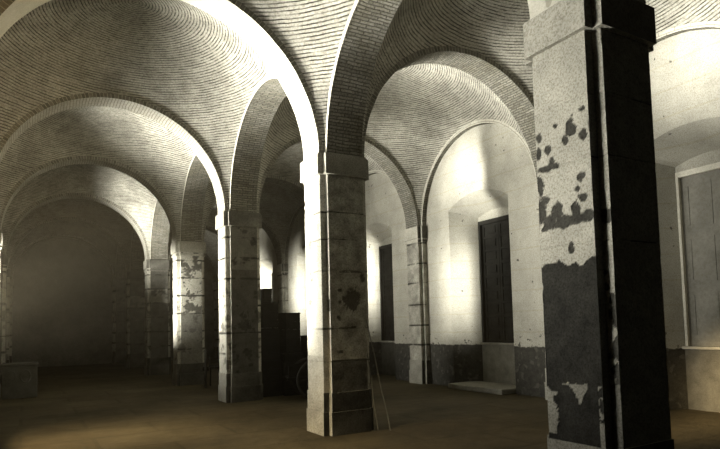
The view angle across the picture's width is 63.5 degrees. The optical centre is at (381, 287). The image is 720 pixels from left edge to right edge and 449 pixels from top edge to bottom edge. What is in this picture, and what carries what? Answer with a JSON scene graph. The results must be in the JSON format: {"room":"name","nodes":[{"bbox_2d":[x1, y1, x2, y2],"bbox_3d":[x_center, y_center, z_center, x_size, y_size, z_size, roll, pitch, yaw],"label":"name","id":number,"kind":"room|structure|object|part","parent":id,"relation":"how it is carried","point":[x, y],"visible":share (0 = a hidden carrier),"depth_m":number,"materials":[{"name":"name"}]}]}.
{"room":"vaulted cellar","nodes":[
{"label":"vaulted cellar","id":0,"kind":"room"},
{"bbox_2d":[10,221,116,278],"bbox_3d":[-14.353,-2.055,26.571,4.498,3.114,4.308,1,-4,-31],"label":"ceiling","id":1,"kind":"structure","parent":0,"point":[86,231],"depth_m":28.38,"materials":[{"name":"brick"}]},
{"bbox_2d":[7,198,132,269],"bbox_3d":[-11.824,-2.392,22.432,4.498,3.114,4.308,1,-4,-31],"label":"ceiling","id":2,"kind":"structure","parent":0,"point":[103,215],"depth_m":24.12,"materials":[{"name":"brick"}]},
{"bbox_2d":[3,164,156,256],"bbox_3d":[-9.296,-2.728,18.293,4.498,3.114,4.308,1,-4,-31],"label":"ceiling","id":3,"kind":"structure","parent":0,"point":[115,186],"depth_m":19.83,"materials":[{"name":"brick"}]},
{"bbox_2d":[0,106,194,238],"bbox_3d":[-6.767,-3.064,14.154,4.498,3.114,4.308,1,-4,-31],"label":"ceiling","id":4,"kind":"structure","parent":0,"point":[137,141],"depth_m":15.48,"materials":[{"name":"brick"}]},
{"bbox_2d":[12,237,213,366],"bbox_3d":[-13.388,-0.174,30.541,11.707,8.200,0.400,1,-4,-31],"label":"wall","id":5,"kind":"structure","parent":0,"point":[62,301],"depth_m":28.85,"materials":[{"name":"paint"}]},
{"bbox_2d":[0,0,273,208],"bbox_3d":[-4.239,-3.400,10.014,4.498,3.114,4.308,1,-4,-31],"label":"ceiling","id":6,"kind":"structure","parent":0,"point":[175,57],"depth_m":11.02,"materials":[{"name":"brick"}]},
{"bbox_2d":[0,0,354,151],"bbox_3d":[-1.710,-3.736,5.875,4.498,3.114,4.308,1,-4,-31],"label":"ceiling","id":7,"kind":"structure","parent":0,"point":[311,31],"depth_m":8.42,"materials":[{"name":"brick"}]},
{"bbox_2d":[204,230,217,279],"bbox_3d":[-9.959,-2.023,29.253,4.590,3.148,4.308,1,-4,-31],"label":"ceiling","id":8,"kind":"structure","parent":0,"point":[211,239],"depth_m":31.69,"materials":[{"name":"brick"}]},
{"bbox_2d":[206,209,217,228],"bbox_3d":[-7.430,-2.359,25.114,4.590,3.148,4.308,1,-4,-31],"label":"ceiling","id":9,"kind":"structure","parent":0,"point":[211,221],"depth_m":27.02,"materials":[{"name":"brick"}]},
{"bbox_2d":[168,182,304,260],"bbox_3d":[-4.902,-2.695,20.975,4.590,3.148,4.308,1,-4,-31],"label":"ceiling","id":10,"kind":"structure","parent":0,"point":[278,204],"depth_m":23.06,"materials":[{"name":"brick"}]},
{"bbox_2d":[202,142,384,233],"bbox_3d":[-2.373,-3.031,16.835,4.590,3.148,4.308,1,-4,-31],"label":"ceiling","id":11,"kind":"structure","parent":0,"point":[287,165],"depth_m":18.31,"materials":[{"name":"brick"}]},
{"bbox_2d":[0,358,719,448],"bbox_3d":[-8.675,2.623,12.107,22.405,0.001,42.000,1,-4,-31],"label":"floor","id":12,"kind":"structure","parent":0,"point":[91,406],"depth_m":10.07,"materials":[{"name":"stone"}]},
{"bbox_2d":[0,233,2,386],"bbox_3d":[-10.124,0.126,14.700,0.876,5.393,0.818,1,-4,-31],"label":"stone pier","id":13,"kind":"object","parent":12,"relation":"on","point":[1,234],"visible":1,"depth_m":14.86,"materials":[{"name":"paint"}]},
{"bbox_2d":[0,254,7,384],"bbox_3d":[-12.653,0.462,18.839,0.876,5.393,0.818,1,-4,-31],"label":"stone pier","id":14,"kind":"object","parent":12,"relation":"on","point":[4,258],"visible":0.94,"depth_m":18.73,"materials":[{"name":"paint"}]},
{"bbox_2d":[3,193,149,259],"bbox_3d":[-10.550,-2.143,20.334,4.562,2.279,0.554,1,-4,-31],"label":"arch","id":15,"kind":"object","parent":14,"relation":"on","point":[125,214],"visible":0.9,"depth_m":20.35,"materials":[{"name":"brick"}]},
{"bbox_2d":[5,269,11,362],"bbox_3d":[-15.181,0.798,22.978,0.876,5.393,0.818,1,-4,-31],"label":"stone pier","id":16,"kind":"object","parent":12,"relation":"on","point":[9,271],"visible":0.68,"depth_m":22.89,"materials":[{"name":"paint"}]},
{"bbox_2d":[8,217,129,271],"bbox_3d":[-13.076,-1.808,24.475,4.561,2.282,0.554,1,-4,-31],"label":"arch","id":17,"kind":"object","parent":16,"relation":"on","point":[59,219],"visible":0.91,"depth_m":24.50,"materials":[{"name":"brick"}]},
{"bbox_2d":[9,279,13,362],"bbox_3d":[-17.710,1.134,27.117,0.876,5.393,0.818,1,-4,-31],"label":"stone pier","id":18,"kind":"object","parent":12,"relation":"on","point":[11,280],"visible":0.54,"depth_m":27.03,"materials":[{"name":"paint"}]},
{"bbox_2d":[1,361,38,399],"bbox_3d":[-9.237,2.372,14.834,0.800,0.880,0.648,1,-4,-31],"label":"stone block","id":19,"kind":"object","parent":12,"relation":"on","point":[19,379],"visible":1,"depth_m":14.58,"materials":[{"name":"grey stone"}]},
{"bbox_2d":[111,280,125,363],"bbox_3d":[-13.354,1.183,29.774,0.876,5.393,0.818,1,-4,-31],"label":"stone pier","id":20,"kind":"object","parent":12,"relation":"on","point":[118,287],"visible":0.6,"depth_m":29.39,"materials":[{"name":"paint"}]},
{"bbox_2d":[12,234,114,280],"bbox_3d":[-15.606,-1.473,28.614,4.562,2.282,0.554,1,-4,-31],"label":"arch","id":21,"kind":"object","parent":20,"relation":"on","point":[92,244],"visible":0.9,"depth_m":28.63,"materials":[{"name":"brick"}]},
{"bbox_2d":[204,253,217,281],"bbox_3d":[-11.211,-1.447,31.296,4.653,2.329,0.554,1,-4,-31],"label":"arch","id":22,"kind":"object","parent":20,"relation":"on","point":[206,257],"visible":0.16,"depth_m":32.20,"materials":[{"name":"brick"}]},
{"bbox_2d":[125,272,144,368],"bbox_3d":[-10.826,0.847,25.634,0.876,5.393,0.818,1,-4,-31],"label":"stone pier","id":23,"kind":"object","parent":12,"relation":"on","point":[135,281],"visible":0.79,"depth_m":25.27,"materials":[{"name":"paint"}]},
{"bbox_2d":[130,227,144,271],"bbox_3d":[-9.634,-1.903,23.731,0.604,2.185,4.371,1,-4,-31],"label":"arch","id":24,"kind":"object","parent":23,"relation":"on","point":[137,257],"visible":0.22,"depth_m":25.30,"materials":[{"name":"brick"}]},
{"bbox_2d":[205,226,217,234],"bbox_3d":[-8.684,-1.781,27.157,4.654,2.326,0.554,1,-4,-31],"label":"arch","id":25,"kind":"object","parent":23,"relation":"on","point":[208,228],"visible":0.06,"depth_m":27.47,"materials":[{"name":"brick"}]},
{"bbox_2d":[143,259,171,375],"bbox_3d":[-8.297,0.511,21.495,0.876,5.393,0.818,1,-4,-31],"label":"stone pier","id":26,"kind":"object","parent":12,"relation":"on","point":[157,272],"visible":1,"depth_m":21.14,"materials":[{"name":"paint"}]},
{"bbox_2d":[150,200,169,259],"bbox_3d":[-7.105,-2.241,19.591,0.604,2.188,4.372,1,-4,-31],"label":"arch","id":27,"kind":"object","parent":26,"relation":"on","point":[158,249],"visible":0.34,"depth_m":21.14,"materials":[{"name":"brick"}]},
{"bbox_2d":[168,204,283,264],"bbox_3d":[-6.154,-2.118,23.018,4.651,2.328,0.554,1,-4,-31],"label":"arch","id":28,"kind":"object","parent":26,"relation":"on","point":[276,244],"visible":0.34,"depth_m":23.88,"materials":[{"name":"brick"}]},
{"bbox_2d":[171,241,205,385],"bbox_3d":[-5.769,0.175,17.356,0.876,5.393,0.818,1,-4,-31],"label":"stone pier","id":29,"kind":"object","parent":12,"relation":"on","point":[188,256],"visible":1,"depth_m":17.01,"materials":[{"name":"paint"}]},
{"bbox_2d":[0,156,179,242],"bbox_3d":[-8.020,-2.481,16.197,4.563,2.282,0.554,1,-4,-31],"label":"arch","id":30,"kind":"object","parent":29,"relation":"on","point":[92,160],"visible":0.98,"depth_m":16.23,"materials":[{"name":"brick"}]},
{"bbox_2d":[202,175,304,241],"bbox_3d":[-3.625,-2.453,18.879,4.655,2.325,0.554,1,-4,-31],"label":"arch","id":31,"kind":"object","parent":29,"relation":"on","point":[299,189],"visible":0.24,"depth_m":19.04,"materials":[{"name":"brick"}]},
{"bbox_2d":[203,349,219,387],"bbox_3d":[-4.463,2.238,16.188,1.000,1.057,1.772,-1,-4,-16],"label":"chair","id":32,"kind":"object","parent":12,"relation":"on","point":[205,368],"visible":0.47,"depth_m":15.46,"materials":[{"name":"black wood"}]},
{"bbox_2d":[215,211,262,402],"bbox_3d":[-3.240,-0.161,13.217,0.876,5.393,0.818,1,-4,-31],"label":"stone pier","id":33,"kind":"object","parent":12,"relation":"on","point":[240,374],"visible":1,"depth_m":12.87,"materials":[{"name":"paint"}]},
{"bbox_2d":[0,93,228,213],"bbox_3d":[-5.492,-2.815,12.057,4.562,2.280,0.554,1,-4,-31],"label":"arch","id":34,"kind":"object","parent":33,"relation":"on","point":[155,113],"visible":0.97,"depth_m":12.16,"materials":[{"name":"brick"}]},
{"bbox_2d":[180,154,209,241],"bbox_3d":[-4.577,-2.576,15.453,0.604,2.187,4.373,1,-4,-31],"label":"arch","id":35,"kind":"object","parent":33,"relation":"on","point":[197,178],"visible":0.39,"depth_m":16.92,"materials":[{"name":"brick"}]},
{"bbox_2d":[257,135,419,228],"bbox_3d":[-1.098,-2.789,14.739,4.653,2.326,0.554,1,-4,-31],"label":"arch","id":36,"kind":"object","parent":33,"relation":"on","point":[385,161],"visible":0.59,"depth_m":15.53,"materials":[{"name":"brick"}]},
{"bbox_2d":[280,353,303,395],"bbox_3d":[-2.162,2.061,13.841,0.480,0.980,0.520,0,-4,-29],"label":"wooden crate","id":37,"kind":"object","parent":12,"relation":"on","point":[287,358],"visible":0.54,"depth_m":13.62,"materials":[{"name":"black wood"}]},
{"bbox_2d":[278,313,300,352],"bbox_3d":[-2.214,1.093,13.888,0.400,0.950,0.440,1,-5,-36],"label":"wooden crate","id":38,"kind":"object","parent":37,"relation":"on","point":[290,342],"visible":0.91,"depth_m":13.72,"materials":[{"name":"black wood"}]},
{"bbox_3d":[-2.175,1.587,13.872,0.480,0.030,0.520,0,-4,-29],"label":"lid","id":39,"kind":"part","parent":37,"relation":"part of","materials":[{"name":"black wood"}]},
{"bbox_2d":[282,357,307,398],"bbox_3d":[-1.286,2.026,13.022,1.772,0.897,1.000,0,-4,-19],"label":"cart","id":40,"kind":"object","parent":12,"relation":"on","point":[298,372],"visible":0.32,"depth_m":12.52,"materials":[{"name":"black wood"}]},
{"bbox_2d":[304,360,307,393],"bbox_3d":[-1.672,2.130,13.959,0.460,0.830,0.520,1,-4,-35],"label":"wooden crate","id":41,"kind":"object","parent":12,"relation":"on","point":[305,361],"visible":0.02,"depth_m":13.76,"materials":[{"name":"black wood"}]},
{"bbox_2d":[300,335,307,357],"bbox_3d":[-1.708,1.436,13.993,0.380,0.550,0.440,0,-4,-27],"label":"wooden crate","id":42,"kind":"object","parent":41,"relation":"on","point":[304,347],"visible":0.27,"depth_m":13.86,"materials":[{"name":"black wood"}]},
{"bbox_2d":[300,152,373,436],"bbox_3d":[-0.712,-0.497,9.078,0.876,5.393,0.818,1,-4,-31],"label":"stone pier","id":43,"kind":"object","parent":12,"relation":"on","point":[339,393],"visible":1,"depth_m":8.72,"materials":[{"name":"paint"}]},
{"bbox_2d":[0,0,323,160],"bbox_3d":[-2.964,-3.153,7.918,4.562,2.283,0.554,1,-4,-31],"label":"arch","id":44,"kind":"object","parent":43,"relation":"on","point":[232,13],"visible":0.95,"depth_m":8.63,"materials":[{"name":"brick"}]},
{"bbox_2d":[229,74,286,212],"bbox_3d":[-2.049,-2.913,11.315,0.604,2.187,4.372,1,-4,-31],"label":"arch","id":45,"kind":"object","parent":43,"relation":"on","point":[260,110],"visible":0.55,"depth_m":12.60,"materials":[{"name":"brick"}]},
{"bbox_2d":[362,46,537,187],"bbox_3d":[1.432,-3.125,10.601,4.655,2.326,0.554,1,-4,-31],"label":"arch","id":46,"kind":"object","parent":43,"relation":"on","point":[495,77],"visible":0.62,"depth_m":10.93,"materials":[{"name":"brick"}]},
{"bbox_2d":[367,352,378,429],"bbox_3d":[-0.153,1.464,8.840,0.209,1.382,0.026,-4,-5,36],"label":"wooden pole","id":47,"kind":"object","parent":12,"relation":"on","point":[367,352],"visible":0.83,"depth_m":8.81,"materials":[{"name":"brown wood"}]},
{"bbox_2d":[366,319,390,429],"bbox_3d":[-0.056,1.298,8.805,0.397,1.704,0.027,-4,-4,29],"label":"wooden pole","id":48,"kind":"object","parent":12,"relation":"on","point":[366,319],"visible":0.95,"depth_m":8.78,"materials":[{"name":"brown wood"}]},
{"bbox_2d":[448,381,515,394],"bbox_3d":[2.487,2.346,13.598,0.900,0.120,1.900,1,-4,-31],"label":"stone step","id":49,"kind":"structure","parent":12,"relation":"on","point":[476,386],"depth_m":13.34,"materials":[{"name":"grey stone"}]},
{"bbox_2d":[523,0,673,448],"bbox_3d":[1.817,-0.833,4.939,0.876,5.393,0.818,1,-4,-31],"label":"stone pier","id":50,"kind":"object","parent":12,"relation":"on","point":[607,372],"visible":1,"depth_m":4.61,"materials":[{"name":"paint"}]},
{"bbox_2d":[325,0,529,156],"bbox_3d":[0.481,-3.249,7.174,0.604,2.186,4.371,1,-4,-31],"label":"arch","id":51,"kind":"object","parent":50,"relation":"on","point":[368,22],"visible":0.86,"depth_m":8.62,"materials":[{"name":"brick"}]},
{"bbox_2d":[529,0,560,18],"bbox_3d":[-0.433,-3.487,3.780,4.567,2.279,0.554,1,-4,-31],"label":"arch","id":52,"kind":"object","parent":50,"relation":"on","point":[536,7],"visible":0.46,"depth_m":4.98,"materials":[{"name":"brick"}]},
{"bbox_3d":[-2.664,2.141,13.704,0.480,0.830,0.480,1,-4,-34],"label":"wooden crate","id":53,"kind":"object","parent":12,"relation":"on","visible":0},
{"bbox_2d":[261,328,279,360],"bbox_3d":[-2.687,1.348,13.755,0.460,0.750,0.460,0,-4,-26],"label":"wooden crate","id":54,"kind":"object","parent":53,"relation":"on","point":[270,337],"visible":0.74,"depth_m":13.55,"materials":[{"name":"black wood"}]},
{"bbox_2d":[260,302,278,327],"bbox_3d":[-2.731,0.664,13.783,0.420,0.610,0.440,1,-5,-38],"label":"wooden crate","id":55,"kind":"object","parent":54,"relation":"on","point":[269,310],"visible":0.77,"depth_m":13.60,"materials":[{"name":"black wood"}]},
{"bbox_2d":[260,289,271,301],"bbox_3d":[-2.776,0.199,13.770,0.280,0.310,0.240,-5,-5,41],"label":"wooden crate","id":56,"kind":"object","parent":55,"relation":"on","point":[265,294],"visible":0.74,"depth_m":13.67,"materials":[{"name":"black wood"}]},
{"bbox_2d":[257,64,527,224],"bbox_3d":[0.156,-3.367,12.696,4.590,3.148,4.308,1,-4,-31],"label":"ceiling","id":57,"kind":"structure","parent":0,"point":[420,107],"depth_m":13.93,"materials":[{"name":"brick"}]},
{"bbox_2d":[259,29,719,408],"bbox_3d":[0.000,-1.342,18.148,0.620,8.200,35.588,1,-4,-31],"label":"wall","id":58,"kind":"structure","parent":0,"point":[487,172],"depth_m":13.42,"materials":[{"name":"white paint"}]},
{"bbox_2d":[212,282,218,357],"bbox_3d":[-9.170,1.230,32.326,0.291,5.393,0.818,1,-4,-31],"label":"pilaster","id":59,"kind":"object","parent":58,"relation":"attached to","point":[215,285],"visible":0.7,"depth_m":32.08,"materials":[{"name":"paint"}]},
{"bbox_2d":[271,273,272,301],"bbox_3d":[-4.742,0.854,26.495,0.220,3.090,1.360,1,-4,-31],"label":"window","id":60,"kind":"structure","parent":58,"relation":"in","point":[271,273],"depth_m":27.04,"materials":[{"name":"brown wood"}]},
{"bbox_2d":[276,264,287,312],"bbox_3d":[-4.113,0.558,24.048,0.292,5.393,0.818,1,-4,-31],"label":"pilaster","id":61,"kind":"object","parent":58,"relation":"attached to","point":[281,269],"visible":0.52,"depth_m":23.83,"materials":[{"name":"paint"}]},
{"bbox_2d":[284,202,304,263],"bbox_3d":[-2.858,-2.194,22.186,0.170,2.189,4.371,1,-4,-31],"label":"arch","id":62,"kind":"object","parent":58,"relation":"attached to","point":[302,205],"visible":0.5,"depth_m":23.54,"materials":[{"name":"brick"}]},
{"bbox_2d":[369,170,389,178],"bbox_3d":[-0.328,-2.528,18.044,0.170,2.184,4.371,1,-4,-31],"label":"arch","id":63,"kind":"object","parent":58,"relation":"attached to","point":[371,172],"visible":0.13,"depth_m":17.57,"materials":[{"name":"brick"}]},
{"bbox_2d":[379,244,394,342],"bbox_3d":[0.315,0.182,18.217,0.220,3.090,1.360,1,-4,-31],"label":"window","id":64,"kind":"structure","parent":58,"relation":"in","point":[385,252],"depth_m":18.57,"materials":[{"name":"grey wood"}]},
{"bbox_2d":[381,342,395,375],"bbox_3d":[0.483,2.213,18.154,0.320,1.080,1.360,1,-4,-31],"label":"trim","id":65,"kind":"structure","parent":58,"relation":"attached to","point":[387,348],"depth_m":18.29,"materials":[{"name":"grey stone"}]},
{"bbox_2d":[404,226,431,383],"bbox_3d":[0.944,-0.114,15.770,0.292,5.393,0.818,1,-4,-31],"label":"pilaster","id":66,"kind":"object","parent":58,"relation":"attached to","point":[415,239],"visible":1,"depth_m":15.54,"materials":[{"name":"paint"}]},
{"bbox_2d":[420,119,537,225],"bbox_3d":[2.201,-2.864,13.905,0.170,2.185,4.371,1,-4,-31],"label":"arch","id":67,"kind":"object","parent":58,"relation":"attached to","point":[471,125],"visible":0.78,"depth_m":14.58,"materials":[{"name":"plaster"}]},
{"bbox_2d":[478,214,513,344],"bbox_3d":[2.844,-0.154,14.078,0.220,3.090,1.360,1,-4,-31],"label":"window","id":68,"kind":"structure","parent":58,"relation":"in","point":[493,234],"depth_m":14.23,"materials":[{"name":"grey wood"}]},
{"bbox_2d":[482,222,502,342],"bbox_3d":[2.744,-0.108,14.361,0.045,2.940,0.586,1,-4,-31],"label":"shutter","id":69,"kind":"object","parent":68,"relation":"attached to","point":[492,292],"depth_m":14.35,"materials":[{"name":"brown wood"}]},
{"bbox_3d":[2.886,1.362,13.980,0.220,0.050,1.360,1,-4,-31],"label":"sill","id":70,"kind":"part","parent":68,"relation":"part of","materials":[{"name":"stone"}]},
{"bbox_2d":[498,219,513,342],"bbox_3d":[3.052,-0.149,13.856,0.045,2.940,0.586,1,-4,-31],"label":"shutter","id":71,"kind":"object","parent":68,"relation":"attached to","point":[504,261],"depth_m":13.96,"materials":[{"name":"brown wood"}]},
{"bbox_2d":[482,342,515,384],"bbox_3d":[3.012,1.877,14.015,0.320,1.080,1.360,1,-4,-31],"label":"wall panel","id":72,"kind":"structure","parent":58,"relation":"attached to","point":[498,360],"depth_m":14.00,"materials":[{"name":"paint"}]},
{"bbox_2d":[535,193,546,399],"bbox_3d":[3.473,-0.450,11.630,0.291,5.393,0.818,1,-4,-31],"label":"pilaster","id":73,"kind":"object","parent":58,"relation":"attached to","point":[536,194],"visible":0.06,"depth_m":11.84,"materials":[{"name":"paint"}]},
{"bbox_2d":[656,21,719,42],"bbox_3d":[4.729,-3.200,9.766,0.170,2.185,4.372,1,-4,-31],"label":"arch","id":74,"kind":"object","parent":58,"relation":"attached to","point":[703,25],"visible":0.21,"depth_m":9.35,"materials":[{"name":"stone"}]},
{"bbox_2d":[675,162,719,349],"bbox_3d":[5.580,-0.518,9.598,0.220,3.090,1.360,1,-4,-31],"label":"window","id":75,"kind":"structure","parent":58,"relation":"in","point":[697,189],"depth_m":9.90,"materials":[{"name":"wood"}]},
{"bbox_3d":[5.623,0.999,9.501,0.220,0.050,1.360,1,-4,-31],"label":"sill","id":76,"kind":"part","parent":75,"relation":"part of","materials":[{"name":"stone"}]},
{"bbox_2d":[685,346,719,412],"bbox_3d":[5.748,1.514,9.536,0.320,1.080,1.360,1,-4,-31],"label":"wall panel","id":77,"kind":"structure","parent":58,"relation":"attached to","point":[702,366],"depth_m":9.77,"materials":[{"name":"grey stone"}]},
{"bbox_2d":[362,0,719,138],"bbox_3d":[2.684,-3.703,8.557,4.590,3.148,4.308,1,-4,-31],"label":"ceiling","id":78,"kind":"structure","parent":0,"point":[493,29],"depth_m":9.75,"materials":[{"name":"brick"}]}
]}

